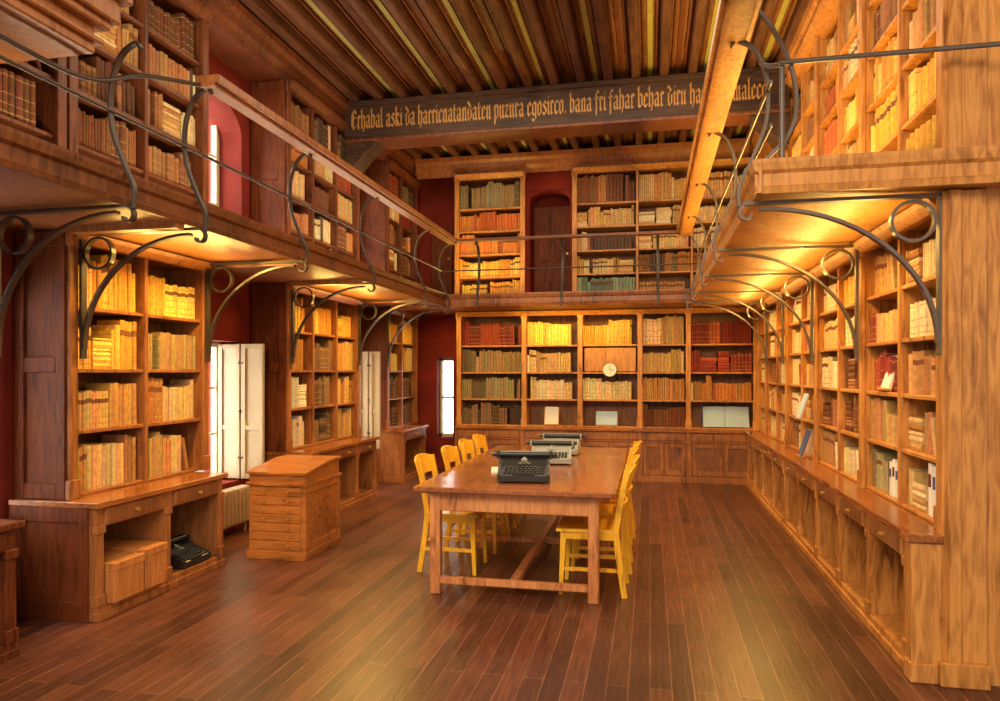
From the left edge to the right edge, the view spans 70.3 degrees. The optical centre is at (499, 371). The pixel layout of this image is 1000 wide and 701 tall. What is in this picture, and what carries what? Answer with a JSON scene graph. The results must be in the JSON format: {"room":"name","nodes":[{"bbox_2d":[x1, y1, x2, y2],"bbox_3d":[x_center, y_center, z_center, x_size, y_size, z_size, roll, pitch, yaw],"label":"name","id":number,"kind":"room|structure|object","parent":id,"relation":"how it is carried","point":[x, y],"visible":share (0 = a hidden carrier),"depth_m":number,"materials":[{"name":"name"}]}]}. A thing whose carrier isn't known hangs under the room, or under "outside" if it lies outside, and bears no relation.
{"room":"library","nodes":[
{"label":"library","id":0,"kind":"room"},
{"bbox_2d":[0,53,250,532],"bbox_3d":[-3.095,-0.940,5.815,0.420,4.980,12.500,0,0,12],"label":"wall","id":1,"kind":"structure","parent":0,"point":[233,326],"depth_m":6.96,"materials":[{"name":"red paint"}]},
{"bbox_2d":[194,342,218,471],"bbox_3d":[-2.972,0.390,6.735,0.060,1.380,0.950,0,0,12],"label":"window","id":2,"kind":"structure","parent":1,"relation":"in","point":[213,365],"depth_m":7.14,"materials":[{"name":"white glass"}]},
{"bbox_2d":[209,116,218,206],"bbox_3d":[-2.972,-1.925,6.735,0.060,1.450,0.950,0,0,12],"label":"window","id":3,"kind":"structure","parent":1,"relation":"in","point":[213,131],"depth_m":7.14,"materials":[{"name":"white glass"}]},
{"bbox_2d":[218,344,264,478],"bbox_3d":[-2.585,0.390,7.080,0.494,1.340,0.055,0,0,12],"label":"window shutter","id":4,"kind":"object","parent":1,"relation":"attached to","point":[241,367],"visible":0.88,"depth_m":7.08,"materials":[{"name":"paint"}]},
{"bbox_2d":[198,0,423,187],"bbox_3d":[-2.655,-3.100,5.646,0.510,0.260,11.950,0,0,12],"label":"trim","id":5,"kind":"structure","parent":1,"relation":"attached to","point":[238,39],"depth_m":6.84,"materials":[{"name":"brown wood"}]},
{"bbox_2d":[360,352,380,448],"bbox_3d":[-1.806,0.385,9.777,0.324,1.330,0.055,0,0,12],"label":"window shutter","id":6,"kind":"object","parent":1,"relation":"attached to","point":[370,367],"visible":0.71,"depth_m":9.77,"materials":[{"name":"paint"}]},
{"bbox_2d":[410,177,569,468],"bbox_3d":[1.913,-0.940,10.992,8.000,4.980,0.400,0,0,12],"label":"wall","id":7,"kind":"structure","parent":0,"point":[437,334],"depth_m":11.41,"materials":[{"name":"red paint"}]},
{"bbox_2d":[432,228,452,293],"bbox_3d":[-0.927,-1.675,11.336,0.340,1.250,0.080,0,0,12],"label":"door","id":8,"kind":"structure","parent":7,"relation":"in","point":[446,261],"depth_m":11.33,"materials":[{"name":"brown wood"}]},
{"bbox_2d":[440,358,452,435],"bbox_3d":[-0.837,0.410,11.593,0.270,1.280,0.040,0,0,12],"label":"window","id":9,"kind":"structure","parent":7,"relation":"in","point":[446,364],"depth_m":11.60,"materials":[{"name":"white glass"}]},
{"bbox_2d":[534,206,569,291],"bbox_3d":[0.804,-1.790,10.868,0.560,1.480,0.080,0,0,12],"label":"door","id":10,"kind":"structure","parent":7,"relation":"in","point":[547,220],"depth_m":10.87,"materials":[{"name":"brown wood"}]},
{"bbox_2d":[750,0,836,155],"bbox_3d":[2.957,-3.100,7.005,0.170,0.260,6.970,0,0,12],"label":"trim","id":11,"kind":"structure","parent":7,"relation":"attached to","point":[811,9],"depth_m":6.58,"materials":[{"name":"brown wood"}]},
{"bbox_2d":[0,469,999,700],"bbox_3d":[0.446,1.600,4.045,9.200,0.100,15.100,0,0,12],"label":"floor","id":12,"kind":"structure","parent":0,"point":[722,603],"depth_m":4.24,"materials":[{"name":"brown wood"}]},
{"bbox_2d":[0,519,24,664],"bbox_3d":[-3.097,1.180,3.026,0.648,0.740,1.880,0,0,12],"label":"cabinet","id":13,"kind":"object","parent":12,"relation":"on","point":[9,633],"depth_m":3.81,"materials":[{"name":"brown wood"}]},
{"bbox_2d":[9,472,227,622],"bbox_3d":[-2.647,1.180,5.108,0.668,0.740,1.380,0,0,12],"label":"bookcase base","id":14,"kind":"object","parent":12,"relation":"on","point":[60,561],"depth_m":4.49,"materials":[{"name":"brown wood"}]},
{"bbox_2d":[15,230,212,499],"bbox_3d":[-2.742,-0.045,5.237,0.468,1.710,1.475,0,0,12],"label":"bookcase","id":15,"kind":"object","parent":14,"relation":"on","point":[48,378],"visible":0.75,"depth_m":4.56,"materials":[{"name":"brown wood"}]},
{"bbox_2d":[78,254,195,491],"bbox_3d":[-2.740,-0.011,5.229,0.228,1.600,1.307,0,0,12],"label":"books","id":16,"kind":"object","parent":15,"relation":"in","point":[111,343],"visible":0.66,"depth_m":5.08,"materials":[{"name":"beige paper"}]},
{"bbox_2d":[104,551,144,603],"bbox_3d":[-2.626,1.333,4.648,0.470,0.253,0.278,0,0,12],"label":"storage box","id":17,"kind":"object","parent":14,"relation":"in","point":[123,571],"visible":0.48,"depth_m":4.57,"materials":[{"name":"brown wood"}]},
{"bbox_2d":[104,538,167,589],"bbox_3d":[-2.572,1.323,4.903,0.470,0.273,0.228,0,0,12],"label":"storage box","id":18,"kind":"object","parent":14,"relation":"in","point":[155,563],"visible":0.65,"depth_m":4.85,"materials":[{"name":"brown wood"}]},
{"bbox_2d":[171,534,210,568],"bbox_3d":[-2.447,1.368,5.422,0.323,0.181,0.424,0,0,12],"label":"typewriter","id":19,"kind":"object","parent":14,"relation":"in","point":[185,553],"visible":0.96,"depth_m":5.42,"materials":[{"name":"black metal"}]},
{"bbox_2d":[222,484,248,529],"bbox_3d":[-2.582,1.330,6.576,0.130,0.440,0.920,0,0,12],"label":"radiator","id":20,"kind":"object","parent":12,"relation":"on","point":[236,498],"visible":0.41,"depth_m":6.71,"materials":[{"name":"metal"}]},
{"bbox_2d":[246,455,341,561],"bbox_3d":[-1.779,1.157,6.189,0.540,0.785,0.706,0,0,12],"label":"wooden cabinet","id":21,"kind":"object","parent":12,"relation":"on","point":[294,500],"visible":1,"depth_m":5.89,"materials":[{"name":"brown wood"}]},
{"bbox_2d":[265,436,379,511],"bbox_3d":[-2.017,1.180,8.092,0.668,0.740,1.840,0,0,12],"label":"bookcase base","id":22,"kind":"object","parent":12,"relation":"on","point":[358,461],"depth_m":8.32,"materials":[{"name":"brown wood"}]},
{"bbox_2d":[251,283,362,451],"bbox_3d":[-2.131,-0.045,8.134,0.468,1.710,1.855,0,0,12],"label":"bookcase","id":23,"kind":"object","parent":22,"relation":"on","point":[270,303],"visible":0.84,"depth_m":7.31,"materials":[{"name":"brown wood"}]},
{"bbox_2d":[291,298,351,446],"bbox_3d":[-2.135,-0.006,8.128,0.228,1.592,1.690,0,0,12],"label":"books","id":24,"kind":"object","parent":23,"relation":"in","point":[322,349],"visible":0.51,"depth_m":8.17,"materials":[{"name":"beige paper"}]},
{"bbox_2d":[377,425,428,482],"bbox_3d":[-1.521,1.180,10.440,0.668,0.740,1.040,0,0,12],"label":"bookcase base","id":25,"kind":"object","parent":12,"relation":"on","point":[400,445],"depth_m":9.95,"materials":[{"name":"brown wood"}]},
{"bbox_2d":[361,308,420,429],"bbox_3d":[-1.603,-0.045,10.629,0.468,1.710,1.355,0,0,12],"label":"bookcase","id":26,"kind":"object","parent":25,"relation":"on","point":[376,340],"visible":0.56,"depth_m":10.51,"materials":[{"name":"brown wood"}]},
{"bbox_2d":[389,320,411,426],"bbox_3d":[-1.604,-0.001,10.627,0.230,1.580,1.207,0,0,12],"label":"books","id":27,"kind":"object","parent":26,"relation":"in","point":[407,329],"visible":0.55,"depth_m":10.81,"materials":[{"name":"beige paper"}]},
{"bbox_2d":[414,453,487,575],"bbox_3d":[-0.392,1.107,5.653,0.544,0.893,0.420,0,0,12],"label":"wooden chair","id":28,"kind":"object","parent":12,"relation":"on","point":[424,462],"visible":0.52,"depth_m":5.50,"materials":[{"name":"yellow wood"}]},
{"bbox_2d":[441,445,505,553],"bbox_3d":[-0.238,1.107,6.285,0.544,0.893,0.420,0,0,12],"label":"wooden chair","id":29,"kind":"object","parent":12,"relation":"on","point":[449,453],"visible":0.26,"depth_m":6.15,"materials":[{"name":"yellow wood"}]},
{"bbox_2d":[458,439,516,534],"bbox_3d":[-0.123,1.107,6.925,0.544,0.893,0.420,0,0,12],"label":"wooden chair","id":30,"kind":"object","parent":12,"relation":"on","point":[466,446],"visible":0.2,"depth_m":6.80,"materials":[{"name":"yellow wood"}]},
{"bbox_2d":[472,434,525,523],"bbox_3d":[-0.009,1.107,7.463,0.544,0.893,0.420,0,0,12],"label":"wooden chair","id":31,"kind":"object","parent":12,"relation":"on","point":[479,440],"visible":0.22,"depth_m":7.56,"materials":[{"name":"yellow wood"}]},
{"bbox_2d":[413,445,627,604],"bbox_3d":[0.366,1.170,6.137,1.380,0.760,2.840,0,0,12],"label":"table","id":32,"kind":"object","parent":12,"relation":"on","point":[592,478],"visible":0.78,"depth_m":4.94,"materials":[{"name":"brown wood"}]},
{"bbox_2d":[491,467,497,473],"bbox_3d":[0.051,0.783,5.662,0.240,0.012,0.320,0,0,0],"label":"paper stack","id":33,"kind":"object","parent":32,"relation":"on","point":[494,470],"visible":0.36,"depth_m":5.60,"materials":[{"name":"white paper"}]},
{"bbox_2d":[491,450,556,483],"bbox_3d":[0.176,0.686,5.190,0.483,0.206,0.367,0,0,4],"label":"typewriter","id":34,"kind":"object","parent":32,"relation":"on","point":[514,466],"visible":1,"depth_m":5.16,"materials":[{"name":"black metal"}]},
{"bbox_2d":[526,440,576,464],"bbox_3d":[0.448,0.694,6.186,0.447,0.191,0.340,0,0,6],"label":"typewriter","id":35,"kind":"object","parent":32,"relation":"on","point":[562,447],"visible":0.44,"depth_m":6.19,"materials":[{"name":"grey metal"}]},
{"bbox_2d":[538,433,584,455],"bbox_3d":[0.592,0.694,6.871,0.447,0.191,0.340,0,0,12],"label":"typewriter","id":36,"kind":"object","parent":32,"relation":"on","point":[575,449],"visible":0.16,"depth_m":6.91,"materials":[{"name":"grey metal"}]},
{"bbox_2d":[556,464,635,598],"bbox_3d":[0.698,1.107,5.085,0.544,0.893,0.420,0,0,12],"label":"wooden chair","id":37,"kind":"object","parent":12,"relation":"on","point":[570,528],"visible":0.9,"depth_m":4.94,"materials":[{"name":"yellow wood"}]},
{"bbox_2d":[455,425,755,484],"bbox_3d":[1.497,1.180,10.446,4.310,0.740,0.640,0,0,12],"label":"cabinet","id":38,"kind":"object","parent":12,"relation":"on","point":[701,456],"visible":0.59,"depth_m":9.97,"materials":[{"name":"brown wood"}]},
{"bbox_2d":[456,307,756,429],"bbox_3d":[1.507,-0.045,10.496,4.360,1.710,0.538,0,0,12],"label":"bookcase","id":39,"kind":"object","parent":38,"relation":"on","point":[578,412],"visible":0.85,"depth_m":10.53,"materials":[{"name":"brown wood"}]},
{"bbox_2d":[544,407,558,424],"bbox_3d":[0.765,0.656,10.540,0.220,0.274,0.121,0,0,12],"label":"book","id":40,"kind":"object","parent":39,"relation":"in","point":[551,415],"visible":1,"depth_m":10.54,"materials":[{"name":"paper"}]},
{"bbox_2d":[595,411,617,425],"bbox_3d":[1.556,0.684,10.364,0.320,0.217,0.103,0,0,12],"label":"open book","id":41,"kind":"object","parent":39,"relation":"in","point":[603,418],"visible":1,"depth_m":10.37,"materials":[{"name":"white paper"}]},
{"bbox_2d":[462,315,751,426],"bbox_3d":[1.493,-0.012,10.463,4.204,1.602,0.237,0,0,12],"label":"books","id":42,"kind":"object","parent":39,"relation":"in","point":[666,329],"visible":0.98,"depth_m":10.36,"materials":[{"name":"beige paper"}]},
{"bbox_2d":[584,348,635,370],"bbox_3d":[1.598,-0.180,10.323,0.740,0.340,0.020,0,0,12],"label":"wood panel","id":43,"kind":"object","parent":39,"relation":"attached to","point":[624,359],"visible":1,"depth_m":10.31,"materials":[{"name":"brown wood"}]},
{"bbox_2d":[603,363,616,376],"bbox_3d":[1.591,-0.030,10.288,0.199,0.199,0.050,0,0,12],"label":"wall clock","id":44,"kind":"object","parent":39,"relation":"attached to","point":[609,369],"visible":1,"depth_m":10.27,"materials":[{"name":"white plastic"}]},
{"bbox_2d":[702,406,749,427],"bbox_3d":[3.199,0.639,10.064,0.640,0.298,0.172,0,0,12],"label":"open book","id":45,"kind":"object","parent":39,"relation":"in","point":[712,416],"visible":1,"depth_m":10.05,"materials":[{"name":"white paper"}]},
{"bbox_2d":[571,454,639,573],"bbox_3d":[0.842,1.107,5.668,0.544,0.893,0.420,0,0,12],"label":"wooden chair","id":46,"kind":"object","parent":12,"relation":"on","point":[606,511],"visible":0.56,"depth_m":5.51,"materials":[{"name":"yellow wood"}]},
{"bbox_2d":[610,447,638,544],"bbox_3d":[0.942,1.107,6.240,0.544,0.893,0.420,0,0,12],"label":"wooden chair","id":47,"kind":"object","parent":12,"relation":"on","point":[633,451],"visible":0.16,"depth_m":6.20,"materials":[{"name":"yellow wood"}]},
{"bbox_2d":[617,441,641,538],"bbox_3d":[1.086,1.107,6.823,0.544,0.893,0.420,0,0,12],"label":"wooden chair","id":48,"kind":"object","parent":12,"relation":"on","point":[635,444],"visible":0.18,"depth_m":6.61,"materials":[{"name":"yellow wood"}]},
{"bbox_2d":[744,431,935,670],"bbox_3d":[3.007,1.180,6.632,0.628,0.740,6.240,0,0,12],"label":"cabinet","id":49,"kind":"object","parent":12,"relation":"on","point":[849,532],"visible":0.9,"depth_m":4.96,"materials":[{"name":"brown wood"}]},
{"bbox_2d":[795,429,811,457],"bbox_3d":[2.845,0.670,6.656,0.115,0.255,0.180,0,0,12],"label":"book","id":50,"kind":"object","parent":49,"relation":"on","point":[807,436],"visible":1,"depth_m":6.60,"materials":[{"name":"paper"}]},
{"bbox_2d":[753,198,935,528],"bbox_3d":[3.083,-0.045,6.679,0.508,1.710,6.395,0,0,12],"label":"bookcase","id":51,"kind":"object","parent":49,"relation":"on","point":[914,222],"visible":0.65,"depth_m":4.96,"materials":[{"name":"brown wood"}]},
{"bbox_2d":[793,393,809,420],"bbox_3d":[2.866,0.330,6.753,0.115,0.255,0.180,0,0,12],"label":"book","id":52,"kind":"object","parent":51,"relation":"in","point":[806,396],"visible":1,"depth_m":6.70,"materials":[{"name":"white paper"}]},
{"bbox_2d":[762,239,935,512],"bbox_3d":[3.069,-0.008,6.720,0.240,1.596,6.170,0,0,12],"label":"books","id":53,"kind":"object","parent":51,"relation":"in","point":[883,326],"visible":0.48,"depth_m":4.78,"materials":[{"name":"beige paper"}]},
{"bbox_2d":[877,355,897,391],"bbox_3d":[2.536,0.010,4.626,0.109,0.236,0.180,0,0,12],"label":"book","id":54,"kind":"object","parent":51,"relation":"in","point":[887,384],"visible":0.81,"depth_m":4.59,"materials":[{"name":"paper"}]},
{"bbox_2d":[889,459,897,498],"bbox_3d":[2.583,0.669,4.445,0.224,0.239,0.166,0,0,12],"label":"files","id":55,"kind":"object","parent":51,"relation":"in","point":[893,465],"visible":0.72,"depth_m":4.47,"materials":[{"name":"paper"}]},
{"bbox_2d":[928,463,935,516],"bbox_3d":[2.442,0.644,3.779,0.224,0.289,0.224,0,0,12],"label":"files","id":56,"kind":"object","parent":51,"relation":"in","point":[931,466],"visible":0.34,"depth_m":3.87,"materials":[{"name":"paper"}]},
{"bbox_2d":[900,0,990,690],"bbox_3d":[2.215,-0.840,3.542,0.370,4.780,0.126,0,0,12],"label":"end column","id":57,"kind":"structure","parent":12,"relation":"on","point":[946,568],"depth_m":3.50,"materials":[{"name":"brown wood"}]},
{"bbox_2d":[0,123,999,315],"bbox_3d":[1.240,-0.968,5.436,8.220,0.205,10.750,0,0,12],"label":"balcony","id":58,"kind":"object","parent":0,"point":[36,173],"depth_m":4.35,"materials":[{"name":"brown wood"}]},
{"bbox_2d":[0,57,66,148],"bbox_3d":[-3.168,-2.010,3.224,0.468,1.920,2.650,0,0,12],"label":"bookcase","id":59,"kind":"object","parent":58,"relation":"on","point":[51,100],"visible":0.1,"depth_m":4.43,"materials":[{"name":"brown wood"}]},
{"bbox_2d":[0,60,41,126],"bbox_3d":[-3.170,-1.996,3.215,0.234,1.772,2.488,0,0,12],"label":"books","id":60,"kind":"object","parent":59,"relation":"in","point":[17,93],"visible":0.24,"depth_m":4.20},
{"bbox_2d":[0,0,132,63],"bbox_3d":[-2.490,-1.890,3.091,1.050,0.640,1.280,0,0,12],"label":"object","id":61,"kind":"object","parent":59,"relation":"attached to","point":[48,28],"visible":0.94,"depth_m":3.36,"materials":[{"name":"brown wood"}]},
{"bbox_2d":[67,0,213,202],"bbox_3d":[-2.742,-2.010,5.237,0.468,1.920,1.475,0,0,12],"label":"bookcase","id":62,"kind":"object","parent":58,"relation":"on","point":[194,10],"visible":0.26,"depth_m":5.37,"materials":[{"name":"brown wood"}]},
{"bbox_2d":[78,0,195,188],"bbox_3d":[-2.738,-1.994,5.232,0.231,1.768,1.327,0,0,12],"label":"books","id":63,"kind":"object","parent":62,"relation":"in","point":[177,29],"visible":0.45,"depth_m":5.33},
{"bbox_2d":[0,204,449,365],"bbox_3d":[-1.758,-0.489,6.841,0.902,0.809,6.105,0,0,12],"label":"brackets","id":64,"kind":"object","parent":58,"relation":"attached to","point":[85,316],"visible":0.98,"depth_m":4.55,"materials":[{"name":"black metal"}]},
{"bbox_2d":[251,79,359,260],"bbox_3d":[-2.131,-2.010,8.134,0.468,1.920,1.855,0,0,12],"label":"bookcase","id":65,"kind":"object","parent":58,"relation":"on","point":[271,162],"visible":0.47,"depth_m":7.27,"materials":[{"name":"brown wood"}]},
{"bbox_2d":[291,101,352,252],"bbox_3d":[-2.128,-1.998,8.134,0.232,1.775,1.705,0,0,12],"label":"books","id":66,"kind":"object","parent":65,"relation":"in","point":[322,133],"visible":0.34,"depth_m":8.09,"materials":[{"name":"beige paper"}]},
{"bbox_2d":[0,33,697,308],"bbox_3d":[-0.073,-1.340,5.082,3.445,0.940,9.115,0,0,12],"label":"gallery railing","id":67,"kind":"object","parent":58,"relation":"on","point":[216,85],"visible":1,"depth_m":5.14,"materials":[{"name":"metal"}]},
{"bbox_2d":[360,160,420,282],"bbox_3d":[-1.603,-2.010,10.629,0.468,1.920,1.355,0,0,12],"label":"bookcase","id":68,"kind":"object","parent":58,"relation":"on","point":[376,221],"visible":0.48,"depth_m":10.01,"materials":[{"name":"brown wood"}]},
{"bbox_2d":[389,173,412,275],"bbox_3d":[-1.604,-1.994,10.624,0.233,1.767,1.202,0,0,12],"label":"books","id":69,"kind":"object","parent":68,"relation":"in","point":[393,181],"visible":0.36,"depth_m":10.49,"materials":[{"name":"beige paper"}]},
{"bbox_2d":[454,171,525,293],"bbox_3d":[-0.117,-2.010,10.839,1.100,1.920,0.538,0,0,12],"label":"bookcase","id":70,"kind":"object","parent":58,"relation":"on","point":[476,180],"visible":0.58,"depth_m":10.74,"materials":[{"name":"brown wood"}]},
{"bbox_2d":[460,180,519,293],"bbox_3d":[-0.129,-1.979,10.797,0.951,1.776,0.220,0,0,12],"label":"books","id":71,"kind":"object","parent":70,"relation":"in","point":[493,195],"visible":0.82,"depth_m":10.70,"materials":[{"name":"beige paper"}]},
{"bbox_2d":[571,157,756,290],"bbox_3d":[2.363,-2.010,10.315,2.610,1.920,0.538,0,0,12],"label":"bookcase","id":72,"kind":"object","parent":58,"relation":"on","point":[679,169],"visible":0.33,"depth_m":10.34,"materials":[{"name":"brown wood"}]},
{"bbox_2d":[414,138,752,179],"bbox_3d":[1.142,-3.100,10.485,5.040,0.260,0.410,0,0,12],"label":"trim","id":73,"kind":"structure","parent":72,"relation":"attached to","point":[555,160],"depth_m":10.38,"materials":[{"name":"brown wood"}]},
{"bbox_2d":[577,168,744,290],"bbox_3d":[2.354,-1.987,10.277,2.468,1.793,0.243,0,0,12],"label":"books","id":74,"kind":"object","parent":72,"relation":"in","point":[610,187],"visible":0.64,"depth_m":10.25,"materials":[{"name":"brown paper"}]},
{"bbox_2d":[686,192,941,364],"bbox_3d":[2.294,-0.489,6.302,0.977,0.809,5.465,0,0,12],"label":"brackets","id":75,"kind":"object","parent":58,"relation":"attached to","point":[936,216],"visible":0.97,"depth_m":4.96,"materials":[{"name":"black metal"}]},
{"bbox_2d":[677,0,999,303],"bbox_3d":[3.136,-1.390,4.371,3.670,1.040,9.050,0,0,12],"label":"gallery railing","id":76,"kind":"object","parent":58,"relation":"on","point":[735,21],"visible":0.97,"depth_m":3.94,"materials":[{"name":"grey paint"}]},
{"bbox_2d":[752,0,935,158],"bbox_3d":[3.083,-2.060,6.679,0.508,2.020,6.395,0,0,12],"label":"bookcase","id":77,"kind":"object","parent":58,"relation":"on","point":[861,130],"visible":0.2,"depth_m":5.22,"materials":[{"name":"brown wood"}]},
{"bbox_2d":[770,0,935,157],"bbox_3d":[3.064,-1.992,6.690,0.239,1.764,6.231,0,0,12],"label":"books","id":78,"kind":"object","parent":77,"relation":"in","point":[922,81],"visible":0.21,"depth_m":4.73,"materials":[{"name":"paper"}]},
{"bbox_2d":[270,0,796,157],"bbox_3d":[0.534,-3.430,4.946,8.200,0.160,12.900,0,0,12],"label":"ceiling","id":79,"kind":"structure","parent":0,"point":[373,1],"depth_m":7.22,"materials":[{"name":"brown wood"}]},
{"bbox_2d":[237,0,809,159],"bbox_3d":[0.805,-3.291,4.838,7.175,0.122,12.600,0,0,12],"label":"ceiling joists","id":80,"kind":"object","parent":79,"relation":"attached to","point":[332,12],"depth_m":7.11,"materials":[{"name":"brown wood"}]},
{"bbox_2d":[526,171,571,291],"bbox_3d":[0.762,-2.060,10.694,0.730,2.020,0.200,0,0,12],"label":"wall","id":81,"kind":"structure","parent":0,"point":[539,184],"depth_m":10.63,"materials":[{"name":"red paint"}]},
{"bbox_2d":[344,67,789,172],"bbox_3d":[0.627,-2.816,8.167,5.030,0.827,0.400,0,0,12],"label":"ceiling beam","id":82,"kind":"structure","parent":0,"point":[361,148],"depth_m":8.04,"materials":[{"name":"brown wood"}]},
{"bbox_2d":[351,77,765,131],"bbox_3d":[0.525,-2.986,8.012,4.714,0.309,0.008,0,0,12],"label":"inscription","id":83,"kind":"object","parent":82,"relation":"attached to","point":[748,80],"visible":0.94,"depth_m":8.04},
{"bbox_2d":[985,0,999,685],"bbox_3d":[3.668,-0.940,3.274,2.575,4.980,0.053,0,0,12],"label":"wall","id":84,"kind":"structure","parent":0,"point":[993,6],"depth_m":3.51,"materials":[{"name":"brown wood"}]}
]}

